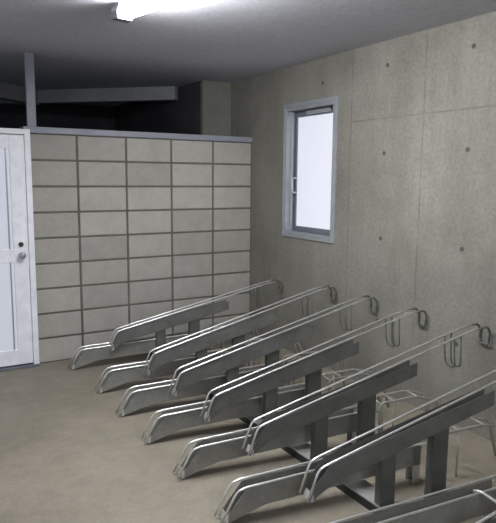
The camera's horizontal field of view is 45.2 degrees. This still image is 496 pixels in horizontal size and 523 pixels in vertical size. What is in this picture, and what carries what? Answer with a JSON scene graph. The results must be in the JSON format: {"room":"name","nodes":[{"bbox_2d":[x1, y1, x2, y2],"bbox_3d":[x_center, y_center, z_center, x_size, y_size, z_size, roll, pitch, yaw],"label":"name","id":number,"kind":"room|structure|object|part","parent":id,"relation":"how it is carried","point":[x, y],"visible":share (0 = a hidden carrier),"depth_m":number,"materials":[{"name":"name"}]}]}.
{"room":"bicycle parking room","nodes":[
{"label":"bicycle parking room","id":0,"kind":"room"},
{"bbox_2d":[0,104,114,130],"bbox_3d":[-3.914,-0.702,6.810,5.500,2.383,0.200,-4,9,-30],"label":"wall","id":1,"kind":"structure","parent":0,"point":[75,116],"depth_m":7.48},
{"bbox_2d":[30,133,251,363],"bbox_3d":[-0.862,-0.144,5.142,2.000,1.800,0.115,-4,9,-30],"label":"wall","id":2,"kind":"structure","parent":0,"point":[128,230],"depth_m":5.00,"materials":[{"name":"concrete"}]},
{"bbox_2d":[0,128,39,371],"bbox_3d":[-2.046,-0.060,4.380,0.902,1.825,0.200,-4,9,-30],"label":"door","id":3,"kind":"structure","parent":2,"relation":"in","point":[19,341],"depth_m":4.52,"materials":[{"name":"white paint"}]},
{"bbox_3d":[-2.032,-0.446,4.306,0.604,0.754,0.008,-4,9,-30],"label":"panel","id":4,"kind":"part","parent":3,"relation":"part of","materials":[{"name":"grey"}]},
{"bbox_3d":[-2.039,0.361,4.420,0.604,0.684,0.008,-4,9,-30],"label":"panel","id":5,"kind":"part","parent":3,"relation":"part of","materials":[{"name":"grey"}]},
{"bbox_3d":[-1.706,-0.046,4.503,0.052,0.052,0.060,-4,9,-30],"label":"knob","id":6,"kind":"part","parent":3,"relation":"part of","materials":[{"name":"metal"}]},
{"bbox_2d":[24,53,36,126],"bbox_3d":[-1.638,-1.286,4.480,0.065,0.535,0.040,-4,9,-30],"label":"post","id":7,"kind":"structure","parent":2,"relation":"attached to","point":[28,57],"depth_m":4.46,"materials":[{"name":"grey metal"}]},
{"bbox_2d":[20,126,251,142],"bbox_3d":[-0.854,-1.059,5.012,1.998,0.047,0.137,-4,9,-30],"label":"trim","id":8,"kind":"structure","parent":2,"relation":"attached to","point":[42,130],"depth_m":4.88,"materials":[{"name":"grey paint"}]},
{"bbox_2d":[115,81,200,134],"bbox_3d":[-0.977,-0.695,6.950,0.298,2.383,2.548,-4,9,-30],"label":"wall","id":9,"kind":"structure","parent":0,"point":[182,116],"depth_m":6.36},
{"bbox_2d":[0,86,177,104],"bbox_3d":[-2.067,-1.762,6.378,2.779,0.130,0.121,3,8,14],"label":"beam","id":10,"kind":"structure","parent":9,"relation":"attached to","point":[165,93],"depth_m":6.18,"materials":[{"name":"grey metal"}]},
{"bbox_2d":[201,80,230,135],"bbox_3d":[-0.316,-0.533,5.843,0.301,2.383,0.050,-4,9,-30],"label":"pillar","id":11,"kind":"structure","parent":0,"point":[215,95],"depth_m":5.68,"materials":[{"name":"concrete"}]},
{"bbox_2d":[0,333,495,522],"bbox_3d":[-0.787,1.295,1.926,5.700,0.150,12.200,-4,9,-30],"label":"floor","id":12,"kind":"structure","parent":0,"point":[67,455],"depth_m":3.14,"materials":[{"name":"concrete"}]},
{"bbox_2d":[68,321,259,368],"bbox_3d":[-0.634,0.673,4.889,1.621,0.260,0.115,-3,9,-22],"label":"bicycle rack","id":13,"kind":"object","parent":12,"relation":"on","point":[93,353],"visible":0.53,"depth_m":4.72,"materials":[{"name":"metal"}]},
{"bbox_3d":[-0.902,0.695,4.824,1.075,0.204,0.011,-3,9,-22],"label":"rail","id":14,"kind":"part","parent":13,"relation":"part of","materials":[{"name":"metal"}]},
{"bbox_2d":[72,333,187,368],"bbox_3d":[-0.893,0.707,4.788,1.026,0.190,0.067,-3,9,-22],"label":"tray","id":15,"kind":"object","parent":13,"relation":"on","point":[93,353],"depth_m":4.71,"materials":[{"name":"silver metal"}]},
{"bbox_3d":[-0.873,0.705,4.754,1.075,0.204,0.011,-3,9,-22],"label":"rail","id":16,"kind":"part","parent":13,"relation":"part of","materials":[{"name":"metal"}]},
{"bbox_2d":[109,279,282,355],"bbox_3d":[-0.400,0.493,4.892,1.476,0.617,0.090,-3,9,-22],"label":"bicycle rack","id":17,"kind":"object","parent":12,"relation":"on","point":[158,326],"visible":0.98,"depth_m":4.79,"materials":[{"name":"metal"}]},
{"bbox_3d":[-0.702,0.649,4.791,0.075,0.237,0.044,-3,9,-22],"label":"post","id":18,"kind":"part","parent":17,"relation":"part of","materials":[{"name":"metal"}]},
{"bbox_2d":[111,300,228,349],"bbox_3d":[-0.622,0.503,4.802,0.970,0.322,0.067,-3,9,-22],"label":"tray","id":19,"kind":"object","parent":17,"relation":"on","point":[158,326],"depth_m":4.77,"materials":[{"name":"silver metal"}]},
{"bbox_3d":[-0.442,0.623,4.893,0.085,0.344,0.044,-3,9,-22],"label":"post","id":20,"kind":"part","parent":17,"relation":"part of","materials":[{"name":"metal"}]},
{"bbox_2d":[95,338,303,392],"bbox_3d":[-0.301,0.746,4.400,1.621,0.260,0.115,-3,9,-22],"label":"bicycle rack","id":21,"kind":"object","parent":12,"relation":"on","point":[117,376],"visible":0.46,"depth_m":4.20,"materials":[{"name":"metal"}]},
{"bbox_3d":[-0.540,0.777,4.265,1.075,0.204,0.011,-3,9,-22],"label":"rail","id":22,"kind":"part","parent":21,"relation":"part of","materials":[{"name":"metal"}]},
{"bbox_3d":[-0.569,0.767,4.335,1.075,0.204,0.011,-3,9,-22],"label":"rail","id":23,"kind":"part","parent":21,"relation":"part of","materials":[{"name":"metal"}]},
{"bbox_2d":[99,349,231,392],"bbox_3d":[-0.560,0.779,4.299,1.026,0.190,0.067,-3,9,-22],"label":"tray","id":24,"kind":"object","parent":21,"relation":"on","point":[117,376],"depth_m":4.19,"materials":[{"name":"silver metal"}]},
{"bbox_2d":[116,351,344,415],"bbox_3d":[-0.068,0.803,4.008,1.621,0.260,0.115,-3,9,-22],"label":"bicycle rack","id":25,"kind":"object","parent":12,"relation":"on","point":[141,397],"visible":0.53,"depth_m":3.83,"materials":[{"name":"metal"}]},
{"bbox_3d":[-0.306,0.835,3.873,1.075,0.204,0.011,-3,9,-22],"label":"rail","id":26,"kind":"part","parent":25,"relation":"part of","materials":[{"name":"metal"}]},
{"bbox_3d":[-0.335,0.824,3.943,1.075,0.204,0.011,-3,9,-22],"label":"rail","id":27,"kind":"part","parent":25,"relation":"part of","materials":[{"name":"metal"}]},
{"bbox_2d":[119,366,264,415],"bbox_3d":[-0.326,0.836,3.907,1.026,0.190,0.067,-3,9,-22],"label":"tray","id":28,"kind":"object","parent":25,"relation":"on","point":[141,397],"depth_m":3.81,"materials":[{"name":"silver metal"}]},
{"bbox_2d":[143,285,336,374],"bbox_3d":[-0.028,0.549,4.324,1.476,0.671,0.090,-3,9,-22],"label":"bicycle rack","id":29,"kind":"object","parent":12,"relation":"on","point":[236,331],"visible":0.91,"depth_m":4.22,"materials":[{"name":"metal"}]},
{"bbox_3d":[-0.330,0.725,4.225,0.075,0.252,0.044,-3,9,-22],"label":"post","id":30,"kind":"part","parent":29,"relation":"part of","materials":[{"name":"metal"}]},
{"bbox_2d":[145,310,276,374],"bbox_3d":[-0.250,0.567,4.235,0.970,0.361,0.067,-3,9,-22],"label":"tray","id":31,"kind":"object","parent":29,"relation":"on","point":[236,331],"depth_m":4.20,"materials":[{"name":"silver metal"}]},
{"bbox_3d":[-0.071,0.692,4.327,0.085,0.373,0.044,-3,9,-22],"label":"post","id":32,"kind":"part","parent":29,"relation":"part of","materials":[{"name":"metal"}]},
{"bbox_2d":[141,368,389,443],"bbox_3d":[0.158,0.858,3.631,1.621,0.260,0.115,-3,9,-22],"label":"bicycle rack","id":33,"kind":"object","parent":12,"relation":"on","point":[169,421],"visible":0.7,"depth_m":3.48,"materials":[{"name":"metal"}]},
{"bbox_3d":[-0.110,0.879,3.566,1.075,0.204,0.011,-3,9,-22],"label":"rail","id":34,"kind":"part","parent":33,"relation":"part of","materials":[{"name":"metal"}]},
{"bbox_3d":[-0.081,0.890,3.495,1.075,0.204,0.011,-3,9,-22],"label":"rail","id":35,"kind":"part","parent":33,"relation":"part of","materials":[{"name":"metal"}]},
{"bbox_2d":[145,385,304,442],"bbox_3d":[-0.101,0.891,3.530,1.026,0.190,0.067,-3,9,-22],"label":"tray","id":36,"kind":"object","parent":33,"relation":"on","point":[169,421],"depth_m":3.46,"materials":[{"name":"grey metal"}]},
{"bbox_2d":[168,295,377,395],"bbox_3d":[0.201,0.605,3.941,1.476,0.671,0.090,-3,9,-22],"label":"bicycle rack","id":37,"kind":"object","parent":12,"relation":"on","point":[269,347],"visible":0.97,"depth_m":3.84,"materials":[{"name":"metal"}]},
{"bbox_3d":[-0.101,0.781,3.842,0.075,0.252,0.044,-3,9,-22],"label":"post","id":38,"kind":"part","parent":37,"relation":"part of","materials":[{"name":"metal"}]},
{"bbox_2d":[171,323,313,395],"bbox_3d":[-0.021,0.623,3.852,0.970,0.361,0.067,-3,9,-22],"label":"tray","id":39,"kind":"object","parent":37,"relation":"on","point":[269,347],"depth_m":3.82,"materials":[{"name":"silver metal"}]},
{"bbox_3d":[0.158,0.748,3.944,0.085,0.373,0.044,-3,9,-22],"label":"post","id":40,"kind":"part","parent":37,"relation":"part of","materials":[{"name":"metal"}]},
{"bbox_2d":[147,352,402,512],"bbox_3d":[0.133,0.984,3.486,0.110,0.046,3.900,-4,9,-30],"label":"beam","id":41,"kind":"structure","parent":12,"relation":"on","point":[361,491],"depth_m":2.84,"materials":[{"name":"metal"}]},
{"bbox_2d":[173,390,437,479],"bbox_3d":[0.388,0.914,3.245,1.621,0.260,0.115,-3,9,-22],"label":"bicycle rack","id":42,"kind":"object","parent":12,"relation":"on","point":[205,453],"visible":0.79,"depth_m":3.10,"materials":[{"name":"metal"}]},
{"bbox_3d":[-0.334,1.051,2.970,0.017,0.034,0.069,-3,9,-22],"label":"plate","id":43,"kind":"part","parent":42,"relation":"part of","materials":[{"name":"silver metal"}]},
{"bbox_3d":[0.120,0.936,3.181,1.075,0.204,0.011,-3,9,-22],"label":"rail","id":44,"kind":"part","parent":42,"relation":"part of","materials":[{"name":"metal"}]},
{"bbox_2d":[177,408,356,477],"bbox_3d":[0.129,0.948,3.144,1.026,0.190,0.067,-3,9,-22],"label":"tray","id":45,"kind":"object","parent":42,"relation":"on","point":[205,453],"depth_m":3.06,"materials":[{"name":"grey metal"}]},
{"bbox_3d":[0.149,0.946,3.110,1.075,0.204,0.011,-3,9,-22],"label":"rail","id":46,"kind":"part","parent":42,"relation":"part of","materials":[{"name":"metal"}]},
{"bbox_3d":[0.586,0.984,3.337,0.040,0.096,0.060,-3,9,-22],"label":"leg","id":47,"kind":"part","parent":42,"relation":"part of","materials":[{"name":"grey metal"}]},
{"bbox_2d":[200,307,426,421],"bbox_3d":[0.430,0.661,3.557,1.476,0.671,0.090,-3,9,-22],"label":"bicycle rack","id":48,"kind":"object","parent":12,"relation":"on","point":[310,366],"visible":0.92,"depth_m":3.46,"materials":[{"name":"metal"}]},
{"bbox_3d":[0.128,0.837,3.459,0.075,0.252,0.044,-3,9,-22],"label":"post","id":49,"kind":"part","parent":48,"relation":"part of","materials":[{"name":"metal"}]},
{"bbox_2d":[203,339,358,421],"bbox_3d":[0.208,0.679,3.469,0.970,0.361,0.067,-3,9,-22],"label":"tray","id":50,"kind":"object","parent":48,"relation":"on","point":[310,366],"depth_m":3.44,"materials":[{"name":"silver metal"}]},
{"bbox_3d":[0.387,0.804,3.560,0.085,0.373,0.044,-3,9,-22],"label":"post","id":51,"kind":"part","parent":48,"relation":"part of","materials":[{"name":"metal"}]},
{"bbox_2d":[214,416,495,522],"bbox_3d":[0.617,0.971,2.862,1.621,0.260,0.115,-3,9,-22],"label":"bicycle rack","id":52,"kind":"object","parent":12,"relation":"on","point":[250,494],"visible":0.69,"depth_m":2.67,"materials":[{"name":"metal"}]},
{"bbox_3d":[-0.105,1.107,2.587,0.017,0.034,0.069,-3,9,-22],"label":"plate","id":53,"kind":"part","parent":52,"relation":"part of","materials":[{"name":"silver metal"}]},
{"bbox_3d":[0.349,0.992,2.798,1.075,0.204,0.011,-3,9,-22],"label":"rail","id":54,"kind":"part","parent":52,"relation":"part of","materials":[{"name":"metal"}]},
{"bbox_2d":[218,446,420,522],"bbox_3d":[0.358,1.004,2.761,1.026,0.190,0.067,-3,9,-22],"label":"tray","id":55,"kind":"object","parent":52,"relation":"on","point":[251,494],"depth_m":2.65,"materials":[{"name":"grey metal"}]},
{"bbox_3d":[0.378,1.002,2.727,1.075,0.204,0.011,-3,9,-22],"label":"rail","id":56,"kind":"part","parent":52,"relation":"part of","materials":[{"name":"metal"}]},
{"bbox_3d":[0.814,1.040,2.953,0.040,0.096,0.060,-3,9,-22],"label":"leg","id":57,"kind":"part","parent":52,"relation":"part of","materials":[{"name":"grey metal"}]},
{"bbox_2d":[242,323,490,459],"bbox_3d":[0.668,0.720,3.158,1.476,0.671,0.090,-3,9,-22],"label":"bicycle rack","id":58,"kind":"object","parent":12,"relation":"on","point":[316,410],"visible":0.98,"depth_m":3.06,"materials":[{"name":"metal"}]},
{"bbox_3d":[0.008,0.922,2.918,0.017,0.034,0.069,-3,9,-22],"label":"plate","id":59,"kind":"part","parent":58,"relation":"part of","materials":[{"name":"silver metal"}]},
{"bbox_3d":[0.366,0.895,3.060,0.075,0.252,0.044,-3,9,-22],"label":"post","id":60,"kind":"part","parent":58,"relation":"part of","materials":[{"name":"metal"}]},
{"bbox_2d":[245,360,417,455],"bbox_3d":[0.446,0.737,3.070,0.970,0.361,0.067,-3,9,-22],"label":"tray","id":61,"kind":"object","parent":58,"relation":"on","point":[316,410],"depth_m":3.04,"materials":[{"name":"grey metal"}]},
{"bbox_3d":[0.625,0.863,3.162,0.085,0.373,0.044,-3,9,-22],"label":"post","id":62,"kind":"part","parent":58,"relation":"part of","materials":[{"name":"metal"}]},
{"bbox_2d":[298,369,495,506],"bbox_3d":[0.913,0.780,2.748,1.476,0.671,0.090,-3,9,-22],"label":"bicycle rack","id":63,"kind":"object","parent":12,"relation":"on","point":[381,448],"visible":0.88,"depth_m":2.64,"materials":[{"name":"metal"}]},
{"bbox_3d":[0.254,0.982,2.507,0.017,0.034,0.069,-3,9,-22],"label":"plate","id":64,"kind":"part","parent":63,"relation":"part of","materials":[{"name":"silver metal"}]},
{"bbox_3d":[0.611,0.955,2.649,0.075,0.252,0.044,-3,9,-22],"label":"post","id":65,"kind":"part","parent":63,"relation":"part of","materials":[{"name":"metal"}]},
{"bbox_3d":[0.871,0.923,2.751,0.085,0.373,0.044,-3,9,-22],"label":"post","id":66,"kind":"part","parent":63,"relation":"part of","materials":[{"name":"metal"}]},
{"bbox_2d":[329,474,495,522],"bbox_3d":[0.866,1.034,2.432,1.621,0.260,0.198,-3,9,-22],"label":"bicycle rack","id":67,"kind":"object","parent":12,"relation":"on","point":[478,499],"visible":1,"depth_m":2.43,"materials":[{"name":"metal"}]},
{"bbox_3d":[0.612,1.060,2.335,1.075,0.204,0.011,-3,9,-22],"label":"rail","id":68,"kind":"part","parent":67,"relation":"part of","materials":[{"name":"metal"}]},
{"bbox_3d":[1.048,1.098,2.561,0.040,0.096,0.060,-3,9,-22],"label":"leg","id":69,"kind":"part","parent":67,"relation":"part of","materials":[{"name":"grey metal"}]},
{"bbox_2d":[475,511,495,522],"bbox_3d":[1.264,0.866,2.160,1.476,0.671,0.090,-3,9,-22],"label":"bicycle rack","id":70,"kind":"object","parent":12,"relation":"on","point":[492,514],"visible":1,"depth_m":2.02,"materials":[{"name":"metal"}]},
{"bbox_2d":[0,0,495,106],"bbox_3d":[-0.764,-1.240,1.568,5.700,0.200,12.200,-4,9,-30],"label":"ceiling","id":71,"kind":"structure","parent":0,"point":[74,44],"depth_m":3.82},
{"bbox_2d":[0,81,38,104],"bbox_3d":[-2.588,-1.609,5.326,0.121,0.150,2.228,3,8,15],"label":"beam","id":72,"kind":"structure","parent":71,"relation":"attached to","point":[8,92],"depth_m":5.98,"materials":[{"name":"grey metal"}]},
{"bbox_2d":[111,0,185,22],"bbox_3d":[-0.212,-1.249,2.695,0.096,0.085,1.362,-7,11,-44],"label":"fluorescent light","id":73,"kind":"object","parent":71,"relation":"attached to","point":[124,11],"visible":1,"depth_m":3.04,"materials":[{"name":"white plastic"}]},
{"bbox_2d":[231,11,495,442],"bbox_3d":[1.591,-0.134,3.136,0.203,2.385,12.200,-4,9,-30],"label":"wall","id":74,"kind":"structure","parent":0,"point":[415,207],"depth_m":3.94,"materials":[{"name":"concrete"}]},
{"bbox_2d":[282,95,338,243],"bbox_3d":[0.535,-0.725,4.784,0.142,1.095,0.703,-4,9,-30],"label":"window","id":75,"kind":"structure","parent":74,"relation":"in","point":[310,135],"depth_m":4.86,"materials":[{"name":"metal"}]},
{"bbox_3d":[0.388,-0.641,5.024,0.053,0.136,0.016,-4,9,-30],"label":"handle","id":76,"kind":"part","parent":75,"relation":"part of","materials":[{"name":"metal"}]},
{"bbox_3d":[0.557,-0.723,4.807,0.030,0.997,0.611,-4,9,-30],"label":"sash","id":77,"kind":"part","parent":75,"relation":"part of","materials":[{"name":"metal"}]},
{"bbox_3d":[0.555,-0.721,4.812,0.005,0.912,0.541,-4,9,-30],"label":"pane","id":78,"kind":"part","parent":75,"relation":"part of","materials":[{"name":"white glass"}]}
]}

